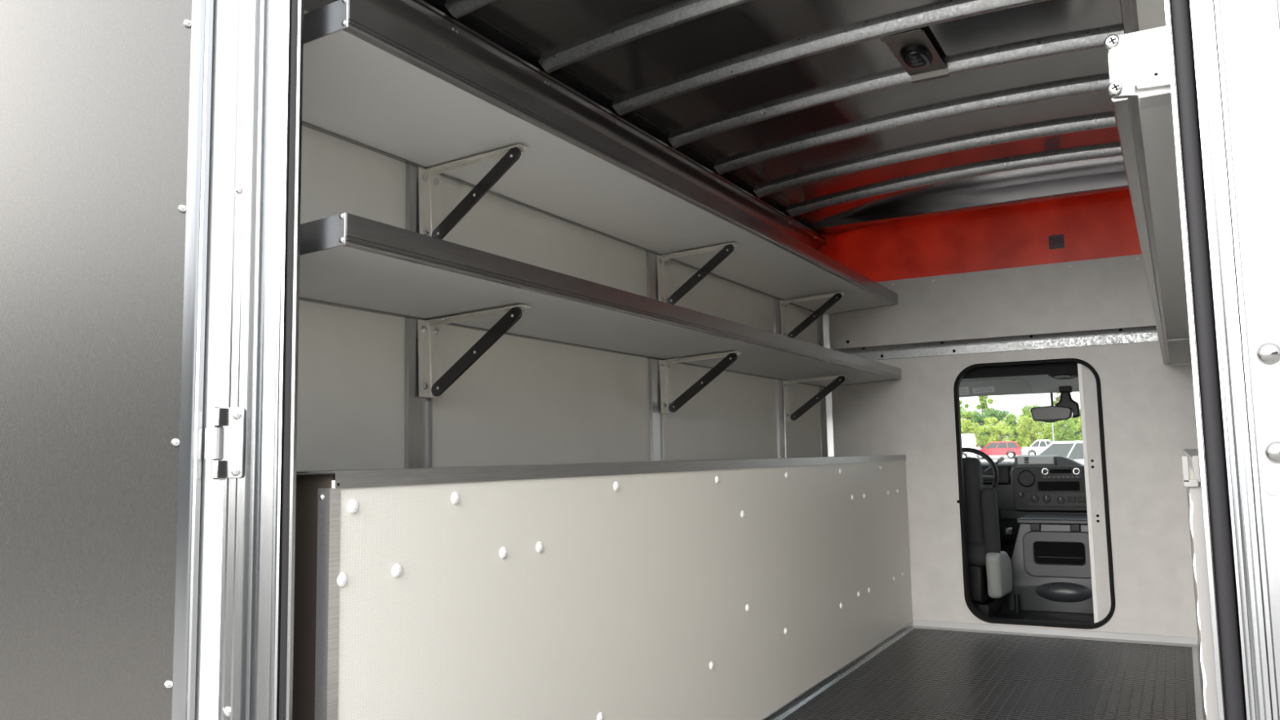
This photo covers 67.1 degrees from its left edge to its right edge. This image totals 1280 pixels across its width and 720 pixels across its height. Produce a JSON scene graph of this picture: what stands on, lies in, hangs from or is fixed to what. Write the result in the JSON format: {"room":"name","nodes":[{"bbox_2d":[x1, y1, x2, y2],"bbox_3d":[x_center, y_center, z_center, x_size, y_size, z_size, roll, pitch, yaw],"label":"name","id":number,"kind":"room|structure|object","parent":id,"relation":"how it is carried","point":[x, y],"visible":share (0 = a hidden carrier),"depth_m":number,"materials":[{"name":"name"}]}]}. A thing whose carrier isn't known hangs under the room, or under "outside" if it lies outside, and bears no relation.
{"room":"vehicle interior","nodes":[
{"label":"vehicle interior","id":0,"kind":"room"},
{"bbox_2d":[296,9,821,475],"bbox_3d":[0.021,0.199,3.626,0.050,2.160,4.040,-4,-7,29],"label":"wall","id":1,"kind":"structure","parent":0,"point":[524,401],"depth_m":2.88,"materials":[{"name":"white metal"}]},
{"bbox_2d":[404,163,432,467],"bbox_3d":[-0.571,0.177,2.492,0.013,2.000,0.093,-4,-7,29],"label":"wall post","id":2,"kind":"object","parent":1,"relation":"attached to","point":[418,416],"visible":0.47,"depth_m":2.49,"materials":[{"name":"metal"}]},
{"bbox_2d":[417,144,528,239],"bbox_3d":[-0.426,-0.422,2.495,0.315,0.214,0.086,-4,-7,29],"label":"shelf bracket","id":3,"kind":"object","parent":2,"relation":"attached to","point":[431,224],"visible":0.95,"depth_m":2.52,"materials":[{"name":"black metal"}]},
{"bbox_2d":[417,304,530,398],"bbox_3d":[-0.418,-0.018,2.454,0.315,0.214,0.086,-4,-7,29],"label":"shelf bracket","id":4,"kind":"object","parent":2,"relation":"attached to","point":[432,384],"visible":1,"depth_m":2.48,"materials":[{"name":"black metal"}]},
{"bbox_2d":[303,0,826,250],"bbox_3d":[0.055,-0.772,3.700,0.064,0.165,3.990,-4,-7,29],"label":"roof rail","id":5,"kind":"object","parent":1,"relation":"attached to","point":[419,16],"visible":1,"depth_m":3.12,"materials":[{"name":"metal"}]},
{"bbox_2d":[302,0,897,315],"bbox_3d":[0.244,-0.459,3.597,0.428,0.083,3.974,-4,-7,29],"label":"wall shelf","id":6,"kind":"object","parent":1,"relation":"attached to","point":[371,82],"visible":0.8,"depth_m":2.49,"materials":[{"name":"white metal"}]},
{"bbox_2d":[298,212,901,387],"bbox_3d":[0.251,-0.055,3.556,0.428,0.083,3.974,-4,-7,29],"label":"wall shelf","id":7,"kind":"object","parent":1,"relation":"attached to","point":[347,260],"visible":0.82,"depth_m":2.40,"materials":[{"name":"white metal"}]},
{"bbox_2d":[645,251,664,461],"bbox_3d":[0.065,0.279,3.628,0.013,2.000,0.093,-4,-7,29],"label":"wall post","id":8,"kind":"object","parent":1,"relation":"attached to","point":[656,417],"visible":0.31,"depth_m":3.63,"materials":[{"name":"metal"}]},
{"bbox_2d":[656,242,738,304],"bbox_3d":[0.223,-0.317,3.654,0.315,0.214,0.086,-4,-7,29],"label":"shelf bracket","id":9,"kind":"object","parent":8,"relation":"attached to","point":[726,249],"visible":0.95,"depth_m":3.66,"materials":[{"name":"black metal"}]},
{"bbox_2d":[658,351,742,413],"bbox_3d":[0.231,0.086,3.613,0.315,0.214,0.086,-4,-7,29],"label":"shelf bracket","id":10,"kind":"object","parent":8,"relation":"attached to","point":[667,406],"visible":1,"depth_m":3.63,"materials":[{"name":"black metal"}]},
{"bbox_2d":[772,297,786,457],"bbox_3d":[0.701,0.381,4.765,0.013,2.000,0.093,-4,-7,29],"label":"wall post","id":11,"kind":"object","parent":1,"relation":"attached to","point":[780,416],"visible":0.31,"depth_m":4.77,"materials":[{"name":"metal"}]},
{"bbox_2d":[779,292,844,337],"bbox_3d":[0.862,-0.215,4.796,0.315,0.214,0.086,-4,-7,29],"label":"shelf bracket","id":12,"kind":"object","parent":11,"relation":"attached to","point":[835,297],"visible":0.94,"depth_m":4.80,"materials":[{"name":"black metal"}]},
{"bbox_2d":[782,374,847,421],"bbox_3d":[0.870,0.189,4.755,0.315,0.214,0.086,-4,-7,29],"label":"shelf bracket","id":13,"kind":"object","parent":11,"relation":"attached to","point":[839,380],"visible":1,"depth_m":4.76,"materials":[{"name":"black metal"}]},
{"bbox_2d":[816,314,834,456],"bbox_3d":[1.033,0.431,5.320,0.050,2.000,0.070,-4,-7,29],"label":"wall post","id":14,"kind":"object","parent":1,"relation":"attached to","point":[822,322],"depth_m":5.35,"materials":[{"name":"metal"}]},
{"bbox_2d":[195,0,1279,719],"bbox_3d":[0.000,-0.042,1.331,2.280,2.500,0.070,-4,-7,29],"label":"door frame","id":15,"kind":"structure","parent":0,"point":[1224,55],"depth_m":1.59,"materials":[{"name":"metal"}]},
{"bbox_2d":[0,0,213,719],"bbox_3d":[-1.126,0.028,1.610,0.726,2.280,0.047,1,-6,-23],"label":"door","id":16,"kind":"structure","parent":15,"relation":"in","point":[105,105],"depth_m":1.68,"materials":[{"name":"metal"}]},
{"bbox_2d":[204,406,244,479],"bbox_3d":[-0.732,0.146,1.694,0.094,0.128,0.017,-4,-7,29],"label":"hinge","id":17,"kind":"object","parent":15,"relation":"attached to","point":[225,442],"visible":1,"depth_m":1.69,"materials":[{"name":"silver metal"}]},
{"bbox_2d":[422,0,1124,235],"bbox_3d":[0.973,-0.967,3.216,2.280,0.106,4.110,-4,-7,29],"label":"ceiling","id":18,"kind":"structure","parent":0,"point":[534,31],"depth_m":3.34,"materials":[{"name":"metal"}]},
{"bbox_2d":[444,0,497,18],"bbox_3d":[0.380,-1.046,2.155,2.045,0.101,0.077,-4,-7,29],"label":"bow","id":19,"kind":"object","parent":18,"relation":"attached to","point":[457,8],"visible":1,"depth_m":2.59,"materials":[{"name":"metal"}]},
{"bbox_2d":[537,0,753,73],"bbox_3d":[0.594,-1.011,2.537,2.045,0.101,0.077,-4,-7,29],"label":"bow","id":20,"kind":"object","parent":18,"relation":"attached to","point":[702,8],"visible":1,"depth_m":2.84,"materials":[{"name":"metal"}]},
{"bbox_2d":[611,0,1048,115],"bbox_3d":[0.811,-0.976,2.925,2.045,0.101,0.077,-4,-7,29],"label":"bow","id":21,"kind":"object","parent":18,"relation":"attached to","point":[976,7],"visible":1,"depth_m":3.02,"materials":[{"name":"metal"}]},
{"bbox_2d":[666,31,1124,147],"bbox_3d":[1.017,-0.943,3.292,2.045,0.101,0.077,-4,-7,29],"label":"bow","id":22,"kind":"object","parent":18,"relation":"attached to","point":[1093,42],"visible":0.74,"depth_m":3.36,"materials":[{"name":"metal"}]},
{"bbox_2d":[713,79,1110,174],"bbox_3d":[1.223,-0.910,3.661,2.045,0.101,0.077,-4,-7,29],"label":"bow","id":23,"kind":"object","parent":18,"relation":"attached to","point":[1102,85],"visible":0.72,"depth_m":3.71,"materials":[{"name":"metal"}]},
{"bbox_2d":[880,28,950,84],"bbox_3d":[0.895,-0.982,3.118,0.124,0.052,0.425,-4,-7,29],"label":"dome lamp","id":24,"kind":"object","parent":18,"relation":"attached to","point":[913,50],"visible":1,"depth_m":3.08,"materials":[{"name":"grey plastic"}]},
{"bbox_2d":[753,116,1116,197],"bbox_3d":[1.439,-0.875,4.047,2.045,0.101,0.077,-4,-7,29],"label":"bow","id":25,"kind":"object","parent":18,"relation":"attached to","point":[1107,122],"visible":0.7,"depth_m":4.10,"materials":[{"name":"metal"}]},
{"bbox_2d":[786,146,1122,217],"bbox_3d":[1.651,-0.841,4.425,2.045,0.101,0.077,-4,-7,29],"label":"bow","id":26,"kind":"object","parent":18,"relation":"attached to","point":[1113,152],"visible":0.72,"depth_m":4.48,"materials":[{"name":"metal"}]},
{"bbox_2d":[808,170,1128,231],"bbox_3d":[1.844,-0.818,4.771,2.084,0.087,0.070,-4,-7,29],"label":"bow","id":27,"kind":"object","parent":18,"relation":"attached to","point":[1069,187],"visible":0.75,"depth_m":4.78,"materials":[{"name":"silver metal"}]},
{"bbox_2d":[828,253,1197,637],"bbox_3d":[1.981,0.442,4.849,2.160,1.848,0.051,-4,-7,29],"label":"wall","id":28,"kind":"structure","parent":0,"point":[1146,411],"depth_m":4.87,"materials":[{"name":"white paint"}]},
{"bbox_2d":[818,189,1142,281],"bbox_3d":[1.943,-0.658,4.929,2.160,0.374,0.106,-4,-7,29],"label":"panel","id":29,"kind":"object","parent":28,"relation":"attached to","point":[1097,225],"visible":0.46,"depth_m":5.04,"materials":[{"name":"red metal"}]},
{"bbox_2d":[1048,234,1064,249],"bbox_3d":[2.109,-0.599,4.883,0.072,0.070,0.005,-4,-7,29],"label":"sticker","id":30,"kind":"object","parent":29,"relation":"attached to","point":[1055,242],"visible":1,"depth_m":4.88,"materials":[{"name":"black"}]},
{"bbox_2d":[1049,237,1062,244],"bbox_3d":[2.108,-0.602,4.883,0.062,0.032,0.004,-4,-7,29],"label":"print","id":31,"kind":"object","parent":30,"relation":"attached to","point":[1053,241],"depth_m":4.88},
{"bbox_2d":[834,325,1159,359],"bbox_3d":[1.962,-0.089,4.887,2.160,0.078,0.024,-4,-7,29],"label":"trim","id":32,"kind":"structure","parent":28,"relation":"attached to","point":[1148,333],"depth_m":4.92,"materials":[{"name":"silver metal"}]},
{"bbox_2d":[912,619,1198,646],"bbox_3d":[1.990,1.336,4.718,1.305,0.042,0.045,-4,-7,29],"label":"trim","id":33,"kind":"structure","parent":28,"relation":"attached to","point":[917,624],"depth_m":4.70,"materials":[{"name":"grey metal"}]},
{"bbox_2d":[1077,363,1111,622],"bbox_3d":[2.524,0.609,4.573,0.748,1.360,0.034,-4,-7,29],"label":"door","id":34,"kind":"structure","parent":28,"relation":"in","point":[1101,597],"depth_m":4.72,"materials":[{"name":"white metal"}]},
{"bbox_2d":[960,362,1093,623],"bbox_3d":[2.422,0.735,5.607,2.000,1.520,1.670,-4,-7,29],"label":"truck cab","id":35,"kind":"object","parent":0,"point":[1037,375],"depth_m":5.20,"materials":[{"name":"black plastic"}]},
{"bbox_2d":[962,457,1013,617],"bbox_3d":[1.745,0.978,5.390,0.554,0.859,0.450,-4,-7,29],"label":"seat","id":36,"kind":"object","parent":35,"relation":"on","point":[989,567],"visible":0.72,"depth_m":5.15,"materials":[{"name":"grey fabric"}]},
{"bbox_2d":[967,542,986,566],"bbox_3d":[1.733,1.077,5.416,0.495,0.143,0.400,-4,-7,29],"label":"cushion","id":37,"kind":"object","parent":36,"relation":"on","point":[976,552],"depth_m":5.16,"materials":[{"name":"grey fabric"}]},
{"bbox_2d":[959,377,1032,397],"bbox_3d":[1.996,0.176,5.791,0.671,0.100,0.075,-4,-7,29],"label":"sun visor","id":38,"kind":"object","parent":35,"relation":"attached to","point":[1018,385],"visible":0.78,"depth_m":5.72,"materials":[{"name":"grey"}]},
{"bbox_2d":[980,454,1087,543],"bbox_3d":[2.645,0.878,5.989,1.900,0.580,0.506,-4,-7,29],"label":"dashboard","id":39,"kind":"object","parent":35,"relation":"attached to","point":[1031,484],"visible":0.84,"depth_m":5.88,"materials":[{"name":"grey plastic"}]},
{"bbox_2d":[962,447,999,488],"bbox_3d":[1.986,0.737,5.853,0.408,0.413,0.480,-4,-7,29],"label":"steering wheel","id":40,"kind":"object","parent":39,"relation":"attached to","point":[995,477],"visible":0.21,"depth_m":5.68,"materials":[{"name":"black plastic"}]},
{"bbox_2d":[985,456,1004,472],"bbox_3d":[2.120,0.625,5.766,0.025,0.093,0.128,4,-7,-39],"label":"lever","id":41,"kind":"object","parent":40,"relation":"attached to","point":[1001,459],"visible":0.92,"depth_m":5.74,"materials":[{"name":"grey plastic"}]},
{"bbox_2d":[980,461,1014,484],"bbox_3d":[2.138,0.729,6.202,0.490,0.142,0.213,-4,-7,29],"label":"cluster","id":42,"kind":"object","parent":39,"relation":"attached to","point":[1004,468],"depth_m":6.03,"materials":[{"name":"black plastic"}]},
{"bbox_2d":[1017,470,1035,487],"bbox_3d":[2.362,0.724,5.896,0.103,0.103,0.012,-4,-7,29],"label":"air vent","id":43,"kind":"object","parent":39,"relation":"attached to","point":[1025,478],"depth_m":5.90,"materials":[{"name":"grey plastic"}]},
{"bbox_2d":[1014,454,1057,466],"bbox_3d":[2.478,0.641,6.020,0.240,0.096,0.207,-4,-7,29],"label":"hood","id":44,"kind":"object","parent":39,"relation":"attached to","point":[1031,460],"depth_m":5.94,"materials":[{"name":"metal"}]},
{"bbox_2d":[1008,514,1093,613],"bbox_3d":[2.404,1.154,5.518,0.599,0.508,0.598,-4,-7,29],"label":"engine cover","id":45,"kind":"object","parent":35,"relation":"on","point":[1051,562],"visible":0.73,"depth_m":5.35,"materials":[{"name":"grey plastic"}]},
{"bbox_2d":[1004,527,1012,534],"bbox_3d":[2.108,0.977,5.514,0.039,0.041,0.031,-4,-7,29],"label":"knob","id":46,"kind":"object","parent":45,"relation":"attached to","point":[1008,531],"visible":1,"depth_m":5.51,"materials":[{"name":"grey plastic"}]},
{"bbox_2d":[1037,555,1082,558],"bbox_3d":[2.319,1.091,5.330,0.230,0.004,0.011,-4,-7,29],"label":"shelf","id":47,"kind":"object","parent":45,"relation":"attached to","point":[1038,557],"depth_m":5.33,"materials":[{"name":"black plastic"}]},
{"bbox_2d":[1031,392,1073,422],"bbox_3d":[2.439,0.274,5.705,0.227,0.193,0.138,-4,-7,29],"label":"mirror","id":48,"kind":"object","parent":35,"relation":"hanging from","point":[1048,414],"visible":1,"depth_m":5.64,"materials":[{"name":"black plastic"}]},
{"bbox_2d":[1031,406,1070,419],"bbox_3d":[2.405,0.310,5.644,0.208,0.072,0.002,-4,-7,29],"label":"mirror glass","id":49,"kind":"object","parent":48,"relation":"attached to","point":[1041,412],"depth_m":5.64,"materials":[{"name":"black"}]},
{"bbox_2d":[1048,373,1078,379],"bbox_3d":[2.432,0.073,5.518,0.190,0.068,0.140,-4,-7,29],"label":"light","id":50,"kind":"object","parent":35,"relation":"attached to","point":[1068,375],"visible":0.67,"depth_m":5.50,"materials":[{"name":"black plastic"}]},
{"bbox_2d":[1055,386,1079,417],"bbox_3d":[2.513,0.245,5.675,0.131,0.195,0.060,-4,-7,29],"label":"pod","id":51,"kind":"object","parent":35,"relation":"attached to","point":[1065,400],"visible":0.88,"depth_m":5.65,"materials":[{"name":"black plastic"}]},
{"bbox_3d":[1.013,1.252,2.987,2.280,0.099,4.100,-4,-7,29],"label":"floor","id":52,"kind":"structure","parent":0,"visible":0},
{"bbox_2d":[292,454,912,719],"bbox_3d":[0.263,0.810,3.451,0.434,0.901,4.000,-4,-7,29],"label":"wall","id":53,"kind":"structure","parent":52,"relation":"on","point":[703,589],"depth_m":2.37,"materials":[{"name":"white metal"}]},
{"bbox_2d":[761,622,915,719],"bbox_3d":[0.459,1.225,3.291,0.022,0.035,3.945,-4,-7,29],"label":"trim","id":54,"kind":"structure","parent":53,"relation":"attached to","point":[788,708],"depth_m":3.88,"materials":[{"name":"metal"}]},
{"bbox_2d":[782,628,1195,719],"bbox_3d":[1.007,1.198,2.977,1.248,0.006,4.028,-4,-7,29],"label":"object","id":55,"kind":"structure","parent":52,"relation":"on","point":[925,674],"depth_m":3.81,"materials":[{"name":"black rubber"}]},
{"bbox_2d":[1182,448,1218,719],"bbox_3d":[1.756,0.696,2.625,0.439,0.905,4.002,-4,-7,29],"label":"wall","id":56,"kind":"structure","parent":52,"relation":"on","point":[1190,464],"depth_m":1.02,"materials":[{"name":"white"}]},
{"bbox_2d":[1191,641,1204,719],"bbox_3d":[1.567,1.142,2.678,0.026,0.035,3.945,-4,-7,29],"label":"trim","id":57,"kind":"structure","parent":56,"relation":"attached to","point":[1199,704],"depth_m":3.66,"materials":[{"name":"metal"}]},
{"bbox_3d":[1.951,0.055,2.558,0.050,2.160,4.040,-4,-7,29],"label":"wall","id":58,"kind":"structure","parent":0,"visible":0},
{"bbox_2d":[1119,0,1164,34],"bbox_3d":[1.722,-0.570,2.780,0.482,0.083,3.974,-4,-7,29],"label":"wall shelf","id":59,"kind":"object","parent":58,"relation":"attached to","point":[1137,15],"visible":0.02,"depth_m":1.79,"materials":[{"name":"white metal"}]},
{"bbox_2d":[1104,26,1191,364],"bbox_3d":[1.716,-0.176,2.718,0.485,0.099,4.026,-4,-7,29],"label":"wall shelf","id":60,"kind":"object","parent":58,"relation":"attached to","point":[1139,87],"visible":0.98,"depth_m":1.35,"materials":[{"name":"white metal"}]},
{"label":"outside","id":61,"kind":"structure","parent":0,"visible":0},
{"bbox_2d":[964,446,1036,462],"bbox_3d":[41.387,6.796,73.932,520.000,3.156,490.000,-4,-7,29],"label":"ground","id":62,"kind":"structure","parent":61,"point":[994,458],"depth_m":99.88,"materials":[{"name":"concrete"}]},
{"bbox_2d":[960,400,968,418],"bbox_3d":[58.272,11.852,175.354,3.950,9.399,3.880,-4,-7,29],"label":"tree","id":63,"kind":"object","parent":62,"relation":"on","point":[966,406],"visible":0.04,"depth_m":175.72,"materials":[{"name":"green plant"}]},
{"bbox_2d":[960,417,968,433],"bbox_3d":[50.139,11.813,151.300,3.637,5.454,3.927,-4,-7,29],"label":"tree","id":64,"kind":"object","parent":62,"relation":"on","point":[962,419],"visible":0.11,"depth_m":150.01,"materials":[{"name":"green plant"}]},
{"bbox_2d":[960,408,977,433],"bbox_3d":[56.831,12.013,167.058,4.620,7.627,4.275,-4,-7,29],"label":"tree","id":65,"kind":"object","parent":62,"relation":"on","point":[968,415],"visible":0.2,"depth_m":166.37,"materials":[{"name":"green plant"}]},
{"bbox_2d":[961,433,977,457],"bbox_3d":[28.282,8.114,89.194,5.220,2.450,1.870,-4,-7,29],"label":"van","id":66,"kind":"object","parent":62,"relation":"on","point":[968,440],"visible":0.3,"depth_m":87.54,"materials":[{"name":"white paint"}]},
{"bbox_2d":[960,419,980,448],"bbox_3d":[49.344,11.334,143.727,2.760,5.055,3.551,-4,-7,29],"label":"tree","id":67,"kind":"object","parent":62,"relation":"on","point":[965,423],"visible":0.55,"depth_m":143.35,"materials":[{"name":"green plant"}]},
{"bbox_2d":[971,410,991,448],"bbox_3d":[55.886,11.639,157.486,3.547,6.665,3.841,-4,-7,29],"label":"tree","id":68,"kind":"object","parent":62,"relation":"on","point":[980,420],"visible":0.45,"depth_m":156.98,"materials":[{"name":"green plant"}]},
{"bbox_2d":[973,395,994,447],"bbox_3d":[61.759,10.543,173.353,4.074,11.470,4.810,-4,-7,29],"label":"tree","id":69,"kind":"object","parent":62,"relation":"on","point":[982,399],"visible":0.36,"depth_m":173.08,"materials":[{"name":"green plant"}]},
{"bbox_2d":[977,416,1006,446],"bbox_3d":[54.444,11.480,149.003,4.289,5.491,3.750,-4,-7,29],"label":"tree","id":70,"kind":"object","parent":62,"relation":"on","point":[988,420],"visible":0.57,"depth_m":149.10,"materials":[{"name":"green plant"}]},
{"bbox_2d":[977,441,1022,458],"bbox_3d":[34.934,8.849,94.601,4.670,1.660,1.870,-4,-6,24],"label":"car","id":71,"kind":"object","parent":62,"relation":"on","point":[993,448],"visible":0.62,"depth_m":93.62,"materials":[{"name":"red paint"}]},
{"bbox_2d":[986,407,1012,439],"bbox_3d":[61.814,11.745,164.580,4.815,7.473,4.755,-4,-7,29],"label":"tree","id":72,"kind":"object","parent":62,"relation":"on","point":[1000,415],"visible":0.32,"depth_m":163.95,"materials":[{"name":"green plant"}]},
{"bbox_2d":[988,421,1015,442],"bbox_3d":[53.203,11.198,141.809,3.570,4.795,3.069,-4,-7,29],"label":"tree","id":73,"kind":"object","parent":62,"relation":"on","point":[996,433],"visible":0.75,"depth_m":141.72,"materials":[{"name":"green plant"}]},
{"bbox_2d":[999,412,1022,446],"bbox_3d":[60.121,11.544,154.921,4.175,6.177,3.834,-4,-7,29],"label":"tree","id":74,"kind":"object","parent":62,"relation":"on","point":[1011,419],"visible":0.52,"depth_m":154.51,"materials":[{"name":"green plant"}]},
{"bbox_2d":[1015,416,1036,448],"bbox_3d":[58.640,11.170,146.562,3.849,5.458,3.834,-4,-7,29],"label":"tree","id":75,"kind":"object","parent":62,"relation":"on","point":[1020,441],"visible":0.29,"depth_m":146.28,"materials":[{"name":"green plant"}]},
{"bbox_2d":[1016,416,1044,450],"bbox_3d":[56.594,10.649,139.807,3.754,5.356,3.522,-4,-7,29],"label":"tree","id":76,"kind":"object","parent":62,"relation":"on","point":[1027,433],"visible":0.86,"depth_m":139.69,"materials":[{"name":"green plant"}]},
{"bbox_2d":[1021,404,1044,439],"bbox_3d":[66.200,11.231,161.725,4.605,7.756,4.952,-4,-7,29],"label":"tree","id":77,"kind":"object","parent":62,"relation":"on","point":[1025,411],"visible":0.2,"depth_m":162.08,"materials":[{"name":"green plant"}]},
{"bbox_2d":[1021,440,1051,455],"bbox_3d":[40.504,8.822,96.084,4.620,1.720,1.870,-4,-6,23],"label":"car","id":78,"kind":"object","parent":62,"relation":"on","point":[1037,446],"visible":0.41,"depth_m":95.67,"materials":[{"name":"white paint"}]},
{"bbox_2d":[1029,402,1054,441],"bbox_3d":[46.412,7.917,111.251,2.390,6.022,0.300,-4,-7,29],"label":"light pole","id":79,"kind":"object","parent":62,"relation":"on","point":[1033,402],"visible":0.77,"depth_m":110.66,"materials":[{"name":"metal"}]},
{"bbox_2d":[1039,422,1056,439],"bbox_3d":[64.605,11.130,152.368,3.795,6.317,4.563,-4,-7,29],"label":"tree","id":80,"kind":"object","parent":62,"relation":"on","point":[1043,424],"visible":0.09,"depth_m":151.56,"materials":[{"name":"green plant"}]},
{"bbox_2d":[1041,421,1068,440],"bbox_3d":[62.372,11.033,144.824,3.784,5.240,3.863,-4,-7,29],"label":"tree","id":81,"kind":"object","parent":62,"relation":"on","point":[1045,427],"visible":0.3,"depth_m":144.47,"materials":[{"name":"green plant"}]},
{"bbox_2d":[1053,392,1066,437],"bbox_3d":[73.176,9.265,167.543,3.701,12.411,3.903,-4,-7,29],"label":"tree","id":82,"kind":"object","parent":62,"relation":"on","point":[1057,398],"visible":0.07,"depth_m":167.72,"materials":[{"name":"green plant"}]},
{"bbox_2d":[1036,440,1084,464],"bbox_3d":[16.211,3.928,36.553,4.720,1.700,1.870,-4,-7,29],"label":"car","id":83,"kind":"object","parent":62,"relation":"on","point":[1073,450],"visible":0.06,"depth_m":35.88,"materials":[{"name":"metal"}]},
{"bbox_2d":[1047,417,1078,442],"bbox_3d":[60.341,10.431,137.669,4.099,5.216,3.200,-4,-7,29],"label":"tree","id":84,"kind":"object","parent":62,"relation":"on","point":[1062,433],"visible":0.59,"depth_m":137.46,"materials":[{"name":"green plant"}]},
{"bbox_2d":[1063,417,1081,440],"bbox_3d":[71.131,10.736,159.225,3.948,8.050,4.702,-4,-7,29],"label":"tree","id":85,"kind":"object","parent":62,"relation":"on","point":[1076,432],"visible":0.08,"depth_m":158.13,"materials":[{"name":"green plant"}]},
{"bbox_2d":[1066,409,1082,440],"bbox_3d":[68.782,10.593,150.608,3.876,6.872,3.784,-4,-7,29],"label":"tree","id":86,"kind":"object","parent":62,"relation":"on","point":[1077,436],"visible":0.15,"depth_m":150.23,"materials":[{"name":"green plant"}]},
{"bbox_2d":[1075,415,1082,440],"bbox_3d":[66.303,10.621,142.493,3.817,5.441,3.715,-4,-7,29],"label":"tree","id":87,"kind":"object","parent":62,"relation":"on","point":[1079,425],"visible":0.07,"depth_m":142.43,"materials":[{"name":"green plant"}]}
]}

